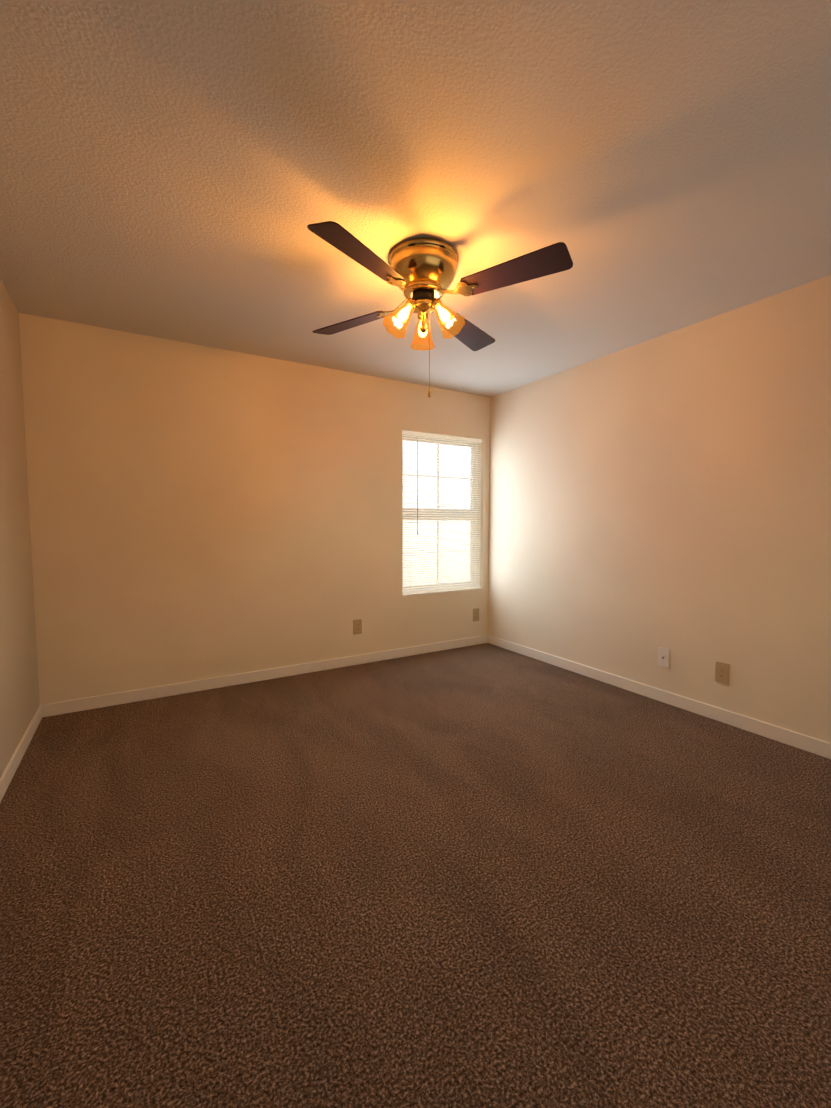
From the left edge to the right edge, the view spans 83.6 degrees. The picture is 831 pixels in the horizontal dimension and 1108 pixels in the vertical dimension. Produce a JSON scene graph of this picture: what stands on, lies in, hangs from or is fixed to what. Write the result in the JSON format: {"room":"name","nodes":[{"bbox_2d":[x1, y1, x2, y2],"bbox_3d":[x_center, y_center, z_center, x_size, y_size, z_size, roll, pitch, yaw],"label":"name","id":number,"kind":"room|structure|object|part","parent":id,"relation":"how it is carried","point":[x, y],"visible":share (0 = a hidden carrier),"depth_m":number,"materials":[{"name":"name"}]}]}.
{"room":"empty bedroom","nodes":[
{"label":"empty bedroom","id":0,"kind":"room"},
{"bbox_2d":[0,280,39,776],"bbox_3d":[-1.171,-0.068,0.731,0.140,2.440,4.770,-2,4,-31],"label":"wall","id":1,"kind":"structure","parent":0,"point":[19,696],"depth_m":2.45,"materials":[{"name":"paint"}]},
{"bbox_2d":[0,703,47,801],"bbox_3d":[-1.140,1.102,0.907,0.017,0.082,4.630,-2,4,-31],"label":"baseboard","id":2,"kind":"structure","parent":1,"relation":"attached to","point":[42,711],"depth_m":2.36,"materials":[{"name":"white wood"}]},
{"bbox_2d":[19,313,489,704],"bbox_3d":[-0.836,-0.265,3.784,3.850,2.440,0.140,-2,4,-31],"label":"wall","id":3,"kind":"structure","parent":0,"point":[198,512],"depth_m":3.33,"materials":[{"name":"paint"}]},
{"bbox_2d":[48,635,487,715],"bbox_3d":[-0.782,0.916,3.800,3.540,0.082,0.017,-2,4,-31],"label":"baseboard","id":4,"kind":"structure","parent":3,"relation":"attached to","point":[87,703],"depth_m":3.49,"materials":[{"name":"white wood"}]},
{"bbox_2d":[353,619,361,633],"bbox_3d":[-0.493,0.621,3.959,0.078,0.126,0.008,-2,4,-31],"label":"electrical outlet","id":5,"kind":"object","parent":3,"relation":"attached to","point":[357,626],"visible":1,"depth_m":3.96,"materials":[{"name":"beige plastic"}]},
{"bbox_2d":[402,430,482,595],"bbox_3d":[0.242,-0.376,4.421,0.920,1.480,0.139,-2,4,-31],"label":"window","id":6,"kind":"structure","parent":3,"relation":"in","point":[436,514],"depth_m":4.41,"materials":[{"name":"white plastic"}]},
{"bbox_2d":[410,434,410,591],"bbox_3d":[-0.045,-0.360,4.200,0.002,1.424,0.002,-2,4,-31],"label":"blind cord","id":7,"kind":"object","parent":6,"relation":"attached to","point":[410,434],"depth_m":4.20,"materials":[{"name":"white plastic"}]},
{"bbox_2d":[417,435,417,534],"bbox_3d":[0.019,-0.621,4.212,0.010,0.895,0.012,-2,4,-31],"label":"blind cord","id":8,"kind":"object","parent":6,"relation":"attached to","point":[417,505],"depth_m":4.21,"materials":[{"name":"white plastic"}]},
{"bbox_2d":[443,497,443,528],"bbox_3d":[0.264,-0.371,4.384,0.002,1.424,0.002,-2,4,-31],"label":"blind cord","id":9,"kind":"object","parent":6,"relation":"attached to","point":[443,497],"depth_m":4.38,"materials":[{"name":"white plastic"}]},
{"bbox_2d":[473,608,478,620],"bbox_3d":[0.602,0.604,4.612,0.078,0.126,0.008,-2,4,-31],"label":"electrical outlet","id":10,"kind":"object","parent":3,"relation":"attached to","point":[476,614],"visible":1,"depth_m":4.61,"materials":[{"name":"beige plastic"}]},
{"bbox_2d":[0,643,830,1107],"bbox_3d":[0.386,1.135,1.821,3.850,0.100,4.910,-2,4,-31],"label":"floor","id":11,"kind":"structure","parent":0,"point":[486,875],"depth_m":1.48,"materials":[{"name":"carpet"}]},
{"bbox_2d":[0,0,830,396],"bbox_3d":[0.386,-1.400,1.658,3.850,0.100,4.910,-2,4,-31],"label":"ceiling","id":12,"kind":"structure","parent":0,"point":[184,170],"depth_m":1.61,"materials":[{"name":"white paint"}]},
{"bbox_2d":[307,221,572,396],"bbox_3d":[0.038,-1.057,2.187,1.036,0.653,1.036,-1,4,-11],"label":"ceiling fan","id":13,"kind":"object","parent":12,"relation":"hanging from","point":[420,273],"visible":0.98,"depth_m":2.05,"materials":[{"name":"brown wood"}]},
{"bbox_3d":[-0.333,-1.203,2.425,0.460,0.006,0.148,2,17,34],"label":"blade","id":14,"kind":"part","parent":13,"relation":"part of","materials":[{"name":"brown wood"}]},
{"bbox_3d":[-0.209,-1.163,1.809,0.148,0.006,0.460,18,13,32],"label":"blade","id":15,"kind":"part","parent":13,"relation":"part of","materials":[{"name":"brown wood"}]},
{"bbox_3d":[-0.061,-1.085,2.126,0.128,0.136,0.128,39,-16,-27],"label":"lamp shade","id":16,"kind":"part","parent":13,"relation":"part of","materials":[{"name":"orange glass"}]},
{"bbox_2d":[405,298,415,310],"bbox_3d":[-0.019,-1.154,2.147,0.054,0.042,0.054,39,-16,-27],"label":"socket","id":17,"kind":"object","parent":13,"relation":"attached to","point":[411,302],"depth_m":2.12,"materials":[{"name":"gold metal"}]},
{"bbox_3d":[0.036,-1.097,2.300,0.128,0.136,0.128,0,40,-1],"label":"lamp shade","id":18,"kind":"part","parent":13,"relation":"part of","materials":[{"name":"orange glass"}]},
{"bbox_3d":[0.062,-0.953,2.142,0.012,0.456,0.020,-2,4,-31],"label":"pull chain","id":19,"kind":"part","parent":13,"relation":"part of","materials":[{"name":"gold metal"}]},
{"bbox_2d":[431,298,442,311],"bbox_3d":[0.096,-1.154,2.148,0.054,0.042,0.054,-38,-15,25],"label":"socket","id":20,"kind":"object","parent":13,"relation":"attached to","point":[435,302],"depth_m":2.13,"materials":[{"name":"gold metal"}]},
{"bbox_3d":[0.138,-1.086,2.129,0.128,0.136,0.128,-38,-15,25],"label":"lamp shade","id":21,"kind":"part","parent":13,"relation":"part of","materials":[{"name":"orange glass"}]},
{"bbox_3d":[0.284,-1.211,2.548,0.148,0.006,0.460,-13,-4,34],"label":"blade","id":22,"kind":"part","parent":13,"relation":"part of","materials":[{"name":"brown wood"}]},
{"bbox_3d":[0.408,-1.171,1.932,0.460,0.006,0.148,2,-9,34],"label":"blade","id":23,"kind":"part","parent":13,"relation":"part of","materials":[{"name":"brown wood"}]},
{"bbox_2d":[488,275,830,742],"bbox_3d":[2.015,-0.190,2.628,0.140,2.440,4.770,-2,4,-31],"label":"wall","id":24,"kind":"structure","parent":0,"point":[671,491],"depth_m":2.96,"materials":[{"name":"paint"}]},
{"bbox_2d":[488,635,830,758],"bbox_3d":[1.454,0.936,3.493,0.013,0.082,2.755,-2,4,-31],"label":"baseboard","id":25,"kind":"structure","parent":24,"relation":"attached to","point":[822,748],"depth_m":2.99,"materials":[{"name":"white wood"}]},
{"bbox_2d":[658,647,669,667],"bbox_3d":[1.664,0.695,3.122,0.016,0.126,0.078,-2,4,-31],"label":"wall plate","id":26,"kind":"object","parent":24,"relation":"attached to","point":[663,657],"visible":1,"depth_m":3.12,"materials":[{"name":"white plastic"}]},
{"bbox_2d":[715,661,729,684],"bbox_3d":[1.854,0.720,2.812,0.008,0.126,0.078,-2,4,-31],"label":"duplex electrical outlet","id":27,"kind":"object","parent":24,"relation":"attached to","point":[722,670],"visible":1,"depth_m":2.81,"materials":[{"name":"beige plastic"}]},
{"label":"outside","id":28,"kind":"structure","parent":0,"visible":0},
{"bbox_2d":[403,441,469,585],"bbox_3d":[-1.350,-0.819,8.026,22.000,9.000,0.001,-2,4,-31],"label":"sky","id":29,"kind":"structure","parent":28,"point":[447,453],"depth_m":9.06,"materials":[{"name":"white"}]}
]}

